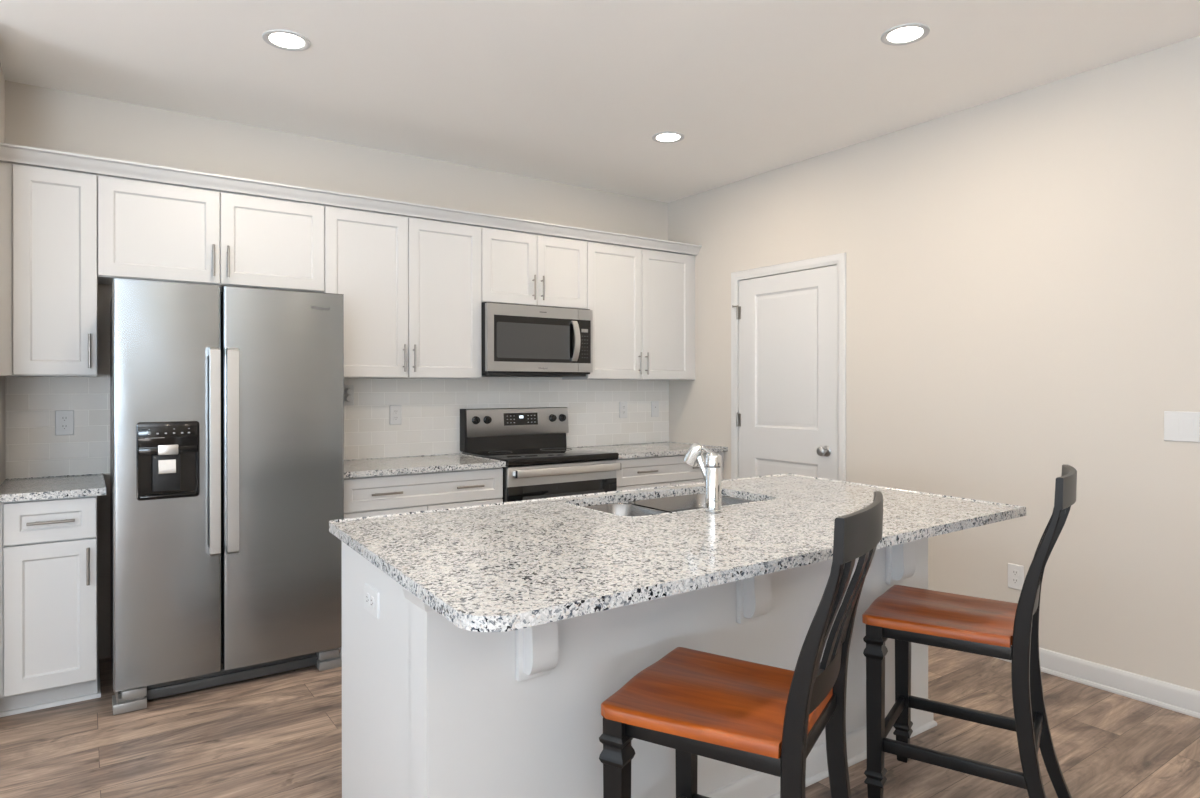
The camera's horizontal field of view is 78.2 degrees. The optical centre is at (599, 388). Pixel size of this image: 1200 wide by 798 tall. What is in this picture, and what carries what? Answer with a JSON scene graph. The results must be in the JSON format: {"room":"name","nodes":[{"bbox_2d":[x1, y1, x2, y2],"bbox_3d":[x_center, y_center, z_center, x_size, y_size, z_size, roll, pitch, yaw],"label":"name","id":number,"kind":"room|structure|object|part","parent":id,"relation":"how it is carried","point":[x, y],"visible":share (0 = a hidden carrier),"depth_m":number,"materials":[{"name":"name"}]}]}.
{"room":"kitchen","nodes":[
{"label":"kitchen","id":0,"kind":"room"},
{"bbox_2d":[0,63,5,484],"bbox_3d":[-2.601,-0.046,3.099,0.120,2.757,0.700,0,0,-35],"label":"wall","id":1,"kind":"structure","parent":0,"point":[2,80],"depth_m":3.29,"materials":[{"name":"grey paint"}]},
{"bbox_2d":[5,80,667,659],"bbox_3d":[-2.459,-0.047,3.698,7.440,2.757,0.120,0,0,-35],"label":"wall","id":2,"kind":"structure","parent":0,"point":[35,116],"depth_m":4.02,"materials":[{"name":"grey paint"}]},
{"bbox_2d":[0,161,96,376],"bbox_3d":[-2.503,-0.514,3.366,0.347,0.918,0.352,0,0,-35],"label":"upper cabinet","id":3,"kind":"object","parent":2,"relation":"attached to","point":[48,217],"visible":1,"depth_m":3.26,"materials":[{"name":"grey paint"}]},
{"bbox_3d":[-2.295,-0.167,3.320,0.012,0.155,0.036,0,0,-35],"label":"handle","id":4,"kind":"part","parent":3,"relation":"part of","materials":[{"name":"silver metal"}]},
{"bbox_2d":[97,175,323,292],"bbox_3d":[-1.950,-0.742,3.752,0.997,0.463,0.352,0,0,-35],"label":"upper cabinet","id":5,"kind":"object","parent":2,"relation":"attached to","point":[148,231],"visible":1,"depth_m":3.60,"materials":[{"name":"grey paint"}]},
{"bbox_3d":[-2.081,-0.740,3.503,0.496,0.451,0.020,0,0,-35],"label":"door","id":6,"kind":"part","parent":5,"relation":"part of","materials":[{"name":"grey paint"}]},
{"bbox_3d":[-1.886,-0.623,3.605,0.012,0.155,0.036,0,0,-35],"label":"handle","id":7,"kind":"part","parent":5,"relation":"part of","materials":[{"name":"silver metal"}]},
{"bbox_3d":[-1.833,-0.623,3.642,0.012,0.155,0.036,0,0,-35],"label":"handle","id":8,"kind":"part","parent":5,"relation":"part of","materials":[{"name":"silver metal"}]},
{"bbox_3d":[-1.671,-0.741,3.789,0.495,0.451,0.020,0,0,-35],"label":"door","id":9,"kind":"part","parent":5,"relation":"part of","materials":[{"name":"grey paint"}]},
{"bbox_2d":[5,374,668,478],"bbox_3d":[-1.110,0.176,4.562,4.000,0.495,0.009,0,0,-35],"label":"wall tile","id":10,"kind":"structure","parent":2,"relation":"attached to","point":[430,425],"depth_m":4.49,"materials":[{"name":"white tile"}]},
{"bbox_2d":[55,410,73,434],"bbox_3d":[-2.563,0.165,3.536,0.074,0.120,0.008,0,0,-35],"label":"electrical outlet","id":11,"kind":"object","parent":10,"relation":"attached to","point":[64,419],"visible":1,"depth_m":3.53,"materials":[{"name":"white plastic"}]},
{"bbox_2d":[60,416,68,421],"bbox_3d":[-2.562,0.145,3.534,0.033,0.028,0.004,0,0,-35],"label":"receptacle","id":12,"kind":"object","parent":11,"relation":"attached to","point":[62,418],"depth_m":3.53,"materials":[{"name":"grey plastic"}]},
{"bbox_2d":[60,424,68,429],"bbox_3d":[-2.562,0.184,3.534,0.033,0.028,0.004,0,0,-35],"label":"receptacle","id":13,"kind":"object","parent":11,"relation":"attached to","point":[62,426],"depth_m":3.53,"materials":[{"name":"grey plastic"}]},
{"bbox_2d":[344,385,353,404],"bbox_3d":[-1.460,0.040,4.285,0.074,0.120,0.044,0,0,-35],"label":"electrical outlet","id":14,"kind":"object","parent":10,"relation":"attached to","point":[348,389],"visible":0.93,"depth_m":4.29,"materials":[{"name":"white plastic"}]},
{"bbox_2d":[344,388,351,394],"bbox_3d":[-1.457,0.020,4.282,0.038,0.038,0.036,0,0,-35],"label":"receptacle","id":15,"kind":"object","parent":14,"relation":"attached to","point":[347,391],"depth_m":4.27,"materials":[{"name":"white plastic"}]},
{"bbox_2d":[344,395,352,401],"bbox_3d":[-1.457,0.059,4.282,0.038,0.038,0.036,0,0,-35],"label":"receptacle","id":16,"kind":"object","parent":14,"relation":"attached to","point":[347,398],"depth_m":4.27,"materials":[{"name":"white plastic"}]},
{"bbox_2d":[389,405,401,424],"bbox_3d":[-1.234,0.161,4.465,0.074,0.120,0.008,0,0,-35],"label":"electrical outlet","id":17,"kind":"object","parent":10,"relation":"attached to","point":[395,410],"visible":1,"depth_m":4.46,"materials":[{"name":"white plastic"}]},
{"bbox_2d":[619,402,627,417],"bbox_3d":[0.174,0.159,5.449,0.074,0.120,0.008,0,0,-35],"label":"electrical outlet","id":18,"kind":"object","parent":10,"relation":"attached to","point":[623,413],"visible":1,"depth_m":5.44,"materials":[{"name":"white plastic"}]},
{"bbox_2d":[651,401,658,416],"bbox_3d":[0.420,0.159,5.620,0.074,0.120,0.010,0,0,-35],"label":"wall switch","id":19,"kind":"object","parent":10,"relation":"attached to","point":[654,404],"visible":1,"depth_m":5.62,"materials":[{"name":"white plastic"}]},
{"bbox_2d":[323,206,481,378],"bbox_3d":[-1.166,-0.517,4.301,0.913,0.918,0.352,0,0,-35],"label":"upper cabinet","id":20,"kind":"object","parent":2,"relation":"attached to","point":[410,287],"visible":0.97,"depth_m":4.17,"materials":[{"name":"grey paint"}]},
{"bbox_3d":[-1.279,-0.514,4.063,0.454,0.906,0.020,0,0,-35],"label":"door","id":21,"kind":"part","parent":20,"relation":"part of","materials":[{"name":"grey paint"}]},
{"bbox_3d":[-1.099,-0.170,4.155,0.012,0.155,0.036,0,0,-35],"label":"handle","id":22,"kind":"part","parent":20,"relation":"part of","materials":[{"name":"silver metal"}]},
{"bbox_3d":[-1.052,-0.170,4.188,0.012,0.155,0.036,0,0,-35],"label":"handle","id":23,"kind":"part","parent":20,"relation":"part of","materials":[{"name":"silver metal"}]},
{"bbox_3d":[-0.904,-0.515,4.325,0.453,0.906,0.020,0,0,-35],"label":"door","id":24,"kind":"part","parent":20,"relation":"part of","materials":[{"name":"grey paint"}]},
{"bbox_2d":[481,227,586,308],"bbox_3d":[-0.477,-0.749,4.781,0.763,0.457,0.352,0,0,-35],"label":"upper cabinet","id":25,"kind":"object","parent":2,"relation":"attached to","point":[522,268],"visible":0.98,"depth_m":4.64,"materials":[{"name":"grey paint"}]},
{"bbox_3d":[-0.560,-0.746,4.566,0.379,0.445,0.020,0,0,-35],"label":"door","id":26,"kind":"part","parent":25,"relation":"part of","materials":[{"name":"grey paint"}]},
{"bbox_3d":[-0.412,-0.632,4.635,0.012,0.155,0.036,0,0,-35],"label":"handle","id":27,"kind":"part","parent":25,"relation":"part of","materials":[{"name":"silver metal"}]},
{"bbox_2d":[481,302,592,376],"bbox_3d":[-0.454,-0.297,4.748,0.762,0.442,0.433,0,0,-35],"label":"microwave","id":28,"kind":"object","parent":25,"relation":"attached to","point":[519,340],"visible":0.97,"depth_m":4.59,"materials":[{"name":"silver metal"}]},
{"bbox_3d":[-0.397,-0.302,4.606,0.600,0.280,0.028,0,0,-35],"label":"door glass","id":29,"kind":"part","parent":28,"relation":"part of","materials":[{"name":"black glass"}]},
{"bbox_3d":[-0.154,-0.303,4.726,0.036,0.258,0.054,0,0,-35],"label":"handle","id":30,"kind":"part","parent":28,"relation":"part of","materials":[{"name":"silver metal"}]},
{"bbox_3d":[-0.108,-0.302,4.806,0.096,0.280,0.029,0,0,-35],"label":"control glass","id":31,"kind":"part","parent":28,"relation":"part of","materials":[{"name":"black glass"}]},
{"bbox_3d":[-0.362,-0.632,4.670,0.012,0.155,0.036,0,0,-35],"label":"handle","id":32,"kind":"part","parent":25,"relation":"part of","materials":[{"name":"silver metal"}]},
{"bbox_3d":[-0.246,-0.747,4.784,0.379,0.445,0.020,0,0,-35],"label":"door","id":33,"kind":"part","parent":25,"relation":"part of","materials":[{"name":"grey paint"}]},
{"bbox_2d":[562,241,694,379],"bbox_3d":[0.235,-0.519,5.279,0.970,0.918,0.352,0,0,-35],"label":"upper cabinet","id":34,"kind":"object","parent":2,"relation":"attached to","point":[642,301],"visible":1,"depth_m":5.14,"materials":[{"name":"grey paint"}]},
{"bbox_2d":[0,142,701,255],"bbox_3d":[-0.916,-1.008,4.282,3.998,0.062,0.078,0,0,-35],"label":"crown molding","id":35,"kind":"structure","parent":34,"relation":"attached to","point":[10,153],"depth_m":3.83,"materials":[{"name":"grey paint"}]},
{"bbox_3d":[0.100,-0.517,5.027,0.457,0.906,0.020,0,0,-35],"label":"door","id":36,"kind":"part","parent":34,"relation":"part of","materials":[{"name":"grey paint"}]},
{"bbox_3d":[0.329,-0.173,5.154,0.012,0.155,0.036,0,0,-35],"label":"handle","id":37,"kind":"part","parent":34,"relation":"part of","materials":[{"name":"silver metal"}]},
{"bbox_3d":[0.477,-0.518,5.291,0.457,0.906,0.020,0,0,-35],"label":"door","id":38,"kind":"part","parent":34,"relation":"part of","materials":[{"name":"grey paint"}]},
{"bbox_2d":[0,0,1199,202],"bbox_3d":[-0.249,-1.471,0.531,7.440,0.100,7.840,0,0,-35],"label":"ceiling","id":39,"kind":"structure","parent":0,"point":[570,92],"depth_m":3.25,"materials":[{"name":"white paint"}]},
{"bbox_2d":[262,29,310,50],"bbox_3d":[-1.282,-1.422,3.024,0.184,0.006,0.184,0,0,-35],"label":"recessed light","id":40,"kind":"object","parent":39,"relation":"in","point":[287,40],"visible":1,"depth_m":3.02,"materials":[{"name":"grey"}]},
{"bbox_2d":[269,33,303,47],"bbox_3d":[-1.282,-1.423,3.024,0.134,0.002,0.134,0,0,-35],"label":"diffuser","id":41,"kind":"object","parent":40,"relation":"attached to","point":[278,40],"depth_m":3.02,"materials":[{"name":"white plastic"}]},
{"bbox_2d":[652,132,683,142],"bbox_3d":[0.387,-1.425,4.203,0.184,0.006,0.184,0,0,-35],"label":"recessed light","id":42,"kind":"object","parent":39,"relation":"in","point":[662,137],"visible":1,"depth_m":4.20,"materials":[{"name":"grey"}]},
{"bbox_2d":[656,134,679,140],"bbox_3d":[0.387,-1.427,4.203,0.134,0.002,0.134,0,0,-35],"label":"diffuser","id":43,"kind":"object","parent":42,"relation":"attached to","point":[659,137],"depth_m":4.20,"materials":[{"name":"white plastic"}]},
{"bbox_2d":[881,23,929,45],"bbox_3d":[1.229,-1.424,2.977,0.184,0.006,0.184,0,0,-35],"label":"recessed light","id":44,"kind":"object","parent":39,"relation":"in","point":[904,34],"visible":1,"depth_m":2.97,"materials":[{"name":"grey"}]},
{"bbox_2d":[887,27,922,41],"bbox_3d":[1.229,-1.425,2.977,0.134,0.002,0.134,0,0,-35],"label":"diffuser","id":45,"kind":"object","parent":44,"relation":"attached to","point":[899,34],"depth_m":2.97,"materials":[{"name":"white plastic"}]},
{"bbox_2d":[0,645,1199,797],"bbox_3d":[-0.247,1.386,0.537,7.440,0.100,7.840,0,0,-35],"label":"floor","id":46,"kind":"structure","parent":0,"point":[278,735],"depth_m":2.76,"materials":[{"name":"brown wood"}]},
{"bbox_2d":[0,496,100,716],"bbox_3d":[-2.414,0.891,3.250,0.354,0.884,0.646,0,0,-35],"label":"base cabinet","id":47,"kind":"object","parent":46,"relation":"on","point":[48,547],"visible":0.98,"depth_m":3.03,"materials":[{"name":"grey paint"}]},
{"bbox_3d":[-2.248,0.543,3.027,0.306,0.168,0.020,0,0,-35],"label":"drawer","id":48,"kind":"part","parent":47,"relation":"part of","materials":[{"name":"grey paint"}]},
{"bbox_3d":[-2.248,0.930,3.028,0.306,0.594,0.020,0,0,-35],"label":"door","id":49,"kind":"part","parent":47,"relation":"part of","materials":[{"name":"grey paint"}]},
{"bbox_3d":[-2.437,1.323,3.284,0.354,0.018,0.488,0,0,-35],"label":"shoe molding","id":50,"kind":"part","parent":47,"relation":"part of","materials":[{"name":"grey wood"}]},
{"bbox_3d":[-2.232,0.544,3.005,0.158,0.012,0.036,0,0,-35],"label":"handle","id":51,"kind":"part","parent":47,"relation":"part of","materials":[{"name":"silver metal"}]},
{"bbox_2d":[0,473,105,501],"bbox_3d":[-2.410,0.433,3.259,0.372,0.030,0.638,0,0,-35],"label":"countertop","id":52,"kind":"structure","parent":47,"relation":"on","point":[66,486],"depth_m":3.15,"materials":[{"name":"stone"}]},
{"bbox_3d":[-2.131,0.740,3.075,0.012,0.155,0.036,0,0,-35],"label":"handle","id":53,"kind":"part","parent":47,"relation":"part of","materials":[{"name":"silver metal"}]},
{"bbox_2d":[110,278,343,714],"bbox_3d":[-1.791,0.441,3.536,0.924,1.776,0.792,0,0,-35],"label":"refrigerator","id":54,"kind":"object","parent":46,"relation":"on","point":[227,402],"visible":1,"depth_m":3.21,"materials":[{"name":"grey metal"}]},
{"bbox_3d":[-1.829,0.393,3.131,0.394,1.678,0.067,0,0,-35],"label":"freezer door","id":55,"kind":"part","parent":54,"relation":"part of","materials":[{"name":"silver metal"}]},
{"bbox_3d":[-1.657,0.272,3.178,0.040,0.895,0.052,0,0,-35],"label":"handle","id":56,"kind":"part","parent":54,"relation":"part of","materials":[{"name":"silver metal"}]},
{"bbox_2d":[339,467,502,649],"bbox_3d":[-1.085,0.888,4.179,0.909,0.884,0.646,0,0,-35],"label":"base cabinet","id":57,"kind":"object","parent":46,"relation":"on","point":[400,493],"visible":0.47,"depth_m":3.92,"materials":[{"name":"grey paint"}]},
{"bbox_3d":[-1.111,0.927,3.823,0.448,0.594,0.020,0,0,-35],"label":"door","id":58,"kind":"part","parent":57,"relation":"part of","materials":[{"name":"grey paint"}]},
{"bbox_3d":[-1.095,0.541,3.799,0.162,0.012,0.036,0,0,-35],"label":"handle","id":59,"kind":"part","parent":57,"relation":"part of","materials":[{"name":"silver metal"}]},
{"bbox_3d":[-0.926,0.540,3.951,0.900,0.168,0.020,0,0,-35],"label":"drawer","id":60,"kind":"part","parent":57,"relation":"part of","materials":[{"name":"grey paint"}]},
{"bbox_2d":[344,453,505,477],"bbox_3d":[-1.093,0.431,4.179,0.924,0.030,0.638,0,0,-35],"label":"countertop","id":61,"kind":"structure","parent":57,"relation":"on","point":[353,468],"depth_m":4.08,"materials":[{"name":"stone"}]},
{"bbox_3d":[-0.741,0.927,4.082,0.448,0.594,0.020,0,0,-35],"label":"door","id":62,"kind":"part","parent":57,"relation":"part of","materials":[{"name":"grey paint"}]},
{"bbox_3d":[-0.715,0.541,4.065,0.160,0.012,0.036,0,0,-35],"label":"handle","id":63,"kind":"part","parent":57,"relation":"part of","materials":[{"name":"silver metal"}]},
{"bbox_2d":[460,407,620,501],"bbox_3d":[-0.377,0.720,4.640,0.771,1.177,0.702,0,0,-35],"label":"range","id":64,"kind":"object","parent":46,"relation":"on","point":[532,444],"visible":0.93,"depth_m":4.60,"materials":[{"name":"silver metal"}]},
{"bbox_3d":[-0.780,0.203,4.676,0.052,0.052,0.038,0,0,-35],"label":"knob","id":65,"kind":"part","parent":64,"relation":"part of","materials":[{"name":"black plastic"}]},
{"bbox_3d":[-0.715,0.203,4.721,0.052,0.052,0.038,0,0,-35],"label":"knob","id":66,"kind":"part","parent":64,"relation":"part of","materials":[{"name":"black plastic"}]},
{"bbox_3d":[-0.549,0.219,4.896,0.756,0.177,0.084,0,0,-35],"label":"control panel","id":67,"kind":"part","parent":64,"relation":"part of","materials":[{"name":"silver metal"}]},
{"bbox_3d":[-0.522,0.203,4.875,0.254,0.080,0.012,0,0,-35],"label":"display panel","id":68,"kind":"part","parent":64,"relation":"part of","materials":[{"name":"black"}]},
{"bbox_2d":[462,446,618,466],"bbox_3d":[-0.379,0.423,4.643,0.771,0.042,0.625,0,0,-35],"label":"cooktop","id":69,"kind":"object","parent":64,"relation":"in","point":[514,456],"depth_m":4.51,"materials":[{"name":"black glass"}]},
{"bbox_3d":[-0.316,0.202,5.000,0.052,0.052,0.038,0,0,-35],"label":"knob","id":70,"kind":"part","parent":64,"relation":"part of","materials":[{"name":"black plastic"}]},
{"bbox_3d":[-0.221,0.771,4.417,0.763,0.645,0.042,0,0,-35],"label":"oven door","id":71,"kind":"part","parent":64,"relation":"part of","materials":[{"name":"silver metal"}]},
{"bbox_3d":[-0.213,0.799,4.405,0.763,0.478,0.016,0,0,-35],"label":"door glass","id":72,"kind":"part","parent":64,"relation":"part of","materials":[{"name":"black glass"}]},
{"bbox_3d":[-0.252,0.202,5.044,0.052,0.052,0.038,0,0,-35],"label":"knob","id":73,"kind":"part","parent":64,"relation":"part of","materials":[{"name":"black plastic"}]},
{"bbox_3d":[-0.183,0.485,4.383,0.732,0.044,0.058,0,0,-35],"label":"oven handle","id":74,"kind":"part","parent":64,"relation":"part of","materials":[{"name":"silver metal"}]},
{"bbox_2d":[342,494,936,797],"bbox_3d":[0.273,0.890,2.574,2.125,0.884,0.906,0,0,-35],"label":"kitchen island","id":75,"kind":"object","parent":46,"relation":"on","point":[433,707],"visible":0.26,"depth_m":2.02,"materials":[{"name":"grey paint"}]},
{"bbox_2d":[364,583,378,618],"bbox_3d":[-0.638,0.592,2.056,0.008,0.074,0.120,0,0,-35],"label":"electrical outlet","id":76,"kind":"object","parent":75,"relation":"attached to","point":[371,595],"visible":1,"depth_m":2.05,"materials":[{"name":"white plastic"}]},
{"bbox_2d":[366,593,369,605],"bbox_3d":[-0.650,0.592,2.071,0.004,0.033,0.028,0,0,-35],"label":"receptacle","id":77,"kind":"object","parent":76,"relation":"attached to","point":[367,594],"depth_m":2.07,"materials":[{"name":"grey plastic"}]},
{"bbox_2d":[370,596,373,608],"bbox_3d":[-0.628,0.592,2.039,0.004,0.033,0.028,0,0,-35],"label":"receptacle","id":78,"kind":"object","parent":76,"relation":"attached to","point":[371,597],"depth_m":2.04,"materials":[{"name":"grey plastic"}]},
{"bbox_3d":[-0.368,0.486,1.827,0.199,0.072,0.144,0,0,-35],"label":"cap trim","id":79,"kind":"part","parent":75,"relation":"part of","materials":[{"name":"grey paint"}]},
{"bbox_2d":[329,473,1025,632],"bbox_3d":[0.347,0.433,2.473,2.246,0.030,1.220,0,0,-35],"label":"island countertop","id":80,"kind":"structure","parent":75,"relation":"on","point":[514,565],"depth_m":2.04,"materials":[{"name":"stone"}]},
{"bbox_2d":[583,494,755,515],"bbox_3d":[0.272,0.552,2.773,0.775,0.208,0.458,0,0,-35],"label":"sink","id":81,"kind":"object","parent":80,"relation":"in","point":[646,507],"visible":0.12,"depth_m":2.98,"materials":[{"name":"silver metal"}]},
{"bbox_3d":[0.088,0.532,2.644,0.325,0.168,0.458,0,0,-35],"label":"bowl","id":82,"kind":"part","parent":81,"relation":"part of","materials":[{"name":"silver metal"}]},
{"bbox_3d":[0.397,0.552,2.861,0.470,0.208,0.458,0,0,-35],"label":"bowl","id":83,"kind":"part","parent":81,"relation":"part of","materials":[{"name":"silver metal"}]},
{"bbox_2d":[683,442,721,511],"bbox_3d":[0.354,0.303,2.549,0.061,0.230,0.151,0,0,-45],"label":"faucet","id":84,"kind":"object","parent":80,"relation":"on","point":[710,468],"visible":1,"depth_m":2.50,"materials":[{"name":"silver metal"}]},
{"bbox_3d":[0.359,0.279,2.546,0.080,0.119,0.028,0,0,42],"label":"spout","id":85,"kind":"part","parent":84,"relation":"part of","materials":[{"name":"silver metal"}]},
{"bbox_3d":[0.380,0.232,2.526,0.055,0.064,0.075,0,0,-35],"label":"handle","id":86,"kind":"part","parent":84,"relation":"part of","materials":[{"name":"silver metal"}]},
{"bbox_3d":[0.416,1.281,2.370,2.125,0.103,0.154,0,0,-35],"label":"baseboard","id":87,"kind":"part","parent":75,"relation":"part of","materials":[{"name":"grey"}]},
{"bbox_2d":[616,452,723,490],"bbox_3d":[0.324,0.885,5.164,0.961,0.884,0.646,0,0,-35],"label":"base cabinet","id":88,"kind":"object","parent":46,"relation":"on","point":[642,472],"visible":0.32,"depth_m":4.85,"materials":[{"name":"grey paint"}]},
{"bbox_3d":[0.277,0.924,4.793,0.450,0.594,0.020,0,0,-35],"label":"door","id":89,"kind":"part","parent":88,"relation":"part of","materials":[{"name":"grey paint"}]},
{"bbox_3d":[0.303,0.538,4.777,0.165,0.012,0.036,0,0,-35],"label":"handle","id":90,"kind":"part","parent":88,"relation":"part of","materials":[{"name":"silver metal"}]},
{"bbox_2d":[575,442,727,458],"bbox_3d":[0.319,0.428,5.166,0.965,0.030,0.638,0,0,-35],"label":"countertop","id":91,"kind":"structure","parent":88,"relation":"on","point":[636,450],"depth_m":5.12,"materials":[{"name":"stone"}]},
{"bbox_3d":[0.650,0.924,5.053,0.451,0.594,0.020,0,0,-35],"label":"door","id":92,"kind":"part","parent":88,"relation":"part of","materials":[{"name":"grey paint"}]},
{"bbox_2d":[599,491,882,797],"bbox_3d":[0.344,0.790,1.719,0.576,1.086,0.453,0,0,30],"label":"bar stool","id":93,"kind":"object","parent":46,"relation":"on","point":[763,718],"visible":1,"depth_m":1.63,"materials":[{"name":"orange wood"}]},
{"bbox_3d":[0.039,1.038,1.669,0.061,0.592,0.061,0,0,30],"label":"leg","id":94,"kind":"part","parent":93,"relation":"part of","materials":[{"name":"black paint"}]},
{"bbox_3d":[0.235,1.037,2.009,0.061,0.592,0.061,0,0,30],"label":"leg","id":95,"kind":"part","parent":93,"relation":"part of","materials":[{"name":"black paint"}]},
{"bbox_3d":[0.287,0.727,1.752,0.444,0.029,0.442,0,0,30],"label":"seat","id":96,"kind":"part","parent":93,"relation":"part of","materials":[{"name":"orange wood"}]},
{"bbox_3d":[0.428,0.833,1.452,0.142,1.002,0.031,0,0,30],"label":"post","id":97,"kind":"part","parent":93,"relation":"part of","materials":[{"name":"black paint"}]},
{"bbox_3d":[0.494,0.631,1.632,0.042,0.070,0.356,0,0,30],"label":"rail","id":98,"kind":"part","parent":93,"relation":"part of","materials":[{"name":"black paint"}]},
{"bbox_3d":[0.618,0.832,1.780,0.142,1.002,0.031,0,0,30],"label":"post","id":99,"kind":"part","parent":93,"relation":"part of","materials":[{"name":"black paint"}]},
{"bbox_3d":[0.572,0.292,1.586,0.049,0.089,0.416,0,0,30],"label":"crest rail","id":100,"kind":"part","parent":93,"relation":"part of","materials":[{"name":"black paint"}]},
{"bbox_2d":[862,464,1076,797],"bbox_3d":[1.173,0.789,2.348,0.576,1.086,0.453,0,0,34],"label":"bar stool","id":101,"kind":"object","parent":46,"relation":"on","point":[906,615],"visible":1,"depth_m":2.29,"materials":[{"name":"black paint"}]},
{"bbox_3d":[0.866,1.036,2.320,0.061,0.592,0.061,0,0,34],"label":"leg","id":102,"kind":"part","parent":101,"relation":"part of","materials":[{"name":"black paint"}]},
{"bbox_3d":[1.085,1.035,2.645,0.061,0.592,0.061,0,0,34],"label":"leg","id":103,"kind":"part","parent":101,"relation":"part of","materials":[{"name":"black paint"}]},
{"bbox_3d":[1.118,0.725,2.385,0.444,0.029,0.442,0,0,34],"label":"seat","id":104,"kind":"part","parent":101,"relation":"part of","materials":[{"name":"orange wood"}]},
{"bbox_3d":[1.238,0.831,2.076,0.142,1.002,0.031,0,0,34],"label":"post","id":105,"kind":"part","parent":101,"relation":"part of","materials":[{"name":"black paint"}]},
{"bbox_3d":[1.316,0.629,2.251,0.042,0.070,0.356,0,0,34],"label":"rail","id":106,"kind":"part","parent":101,"relation":"part of","materials":[{"name":"black paint"}]},
{"bbox_3d":[1.451,0.830,2.390,0.142,1.002,0.031,0,0,34],"label":"post","id":107,"kind":"part","parent":101,"relation":"part of","materials":[{"name":"black paint"}]},
{"bbox_3d":[1.391,0.290,2.200,0.049,0.089,0.416,0,0,34],"label":"crest rail","id":108,"kind":"part","parent":101,"relation":"part of","materials":[{"name":"black paint"}]},
{"bbox_2d":[668,35,1199,690],"bbox_3d":[2.787,-0.048,2.582,0.120,2.757,7.720,0,0,-35],"label":"wall","id":109,"kind":"structure","parent":0,"point":[1023,268],"depth_m":3.53,"materials":[{"name":"grey paint"}]},
{"bbox_2d":[731,252,845,480],"bbox_3d":[1.185,0.261,4.759,0.132,2.131,0.939,0,0,-35],"label":"door","id":110,"kind":"structure","parent":109,"relation":"in","point":[788,320],"depth_m":4.72,"materials":[{"name":"grey wood"}]},
{"bbox_3d":[1.349,0.381,4.470,0.068,0.066,0.066,0,0,-35],"label":"knob","id":111,"kind":"part","parent":110,"relation":"part of","materials":[{"name":"silver metal"}]},
{"bbox_2d":[1008,563,1023,589],"bbox_3d":[2.013,0.914,3.580,0.008,0.120,0.074,0,0,-35],"label":"electrical outlet","id":112,"kind":"object","parent":109,"relation":"attached to","point":[1015,572],"visible":0.92,"depth_m":3.58,"materials":[{"name":"white plastic"}]},
{"bbox_2d":[1012,570,1018,575],"bbox_3d":[2.012,0.894,3.578,0.004,0.028,0.033,0,0,-35],"label":"receptacle","id":113,"kind":"object","parent":112,"relation":"attached to","point":[1014,572],"depth_m":3.58,"materials":[{"name":"grey plastic"}]},
{"bbox_2d":[1012,578,1018,583],"bbox_3d":[2.012,0.933,3.579,0.004,0.028,0.033,0,0,-35],"label":"receptacle","id":114,"kind":"object","parent":112,"relation":"attached to","point":[1014,580],"depth_m":3.58,"materials":[{"name":"grey plastic"}]},
{"bbox_2d":[994,645,1199,718],"bbox_3d":[2.872,1.279,2.338,0.024,0.103,6.980,0,0,-35],"label":"baseboard","id":115,"kind":"structure","parent":109,"relation":"attached to","point":[1184,700],"depth_m":3.20,"materials":[{"name":"grey"}]},
{"bbox_2d":[1164,411,1199,441],"bbox_3d":[2.391,0.158,3.037,0.008,0.124,0.122,0,0,-35],"label":"light switch","id":116,"kind":"object","parent":109,"relation":"attached to","point":[1181,426],"visible":1,"depth_m":3.04,"materials":[{"name":"white plastic"}]}
]}

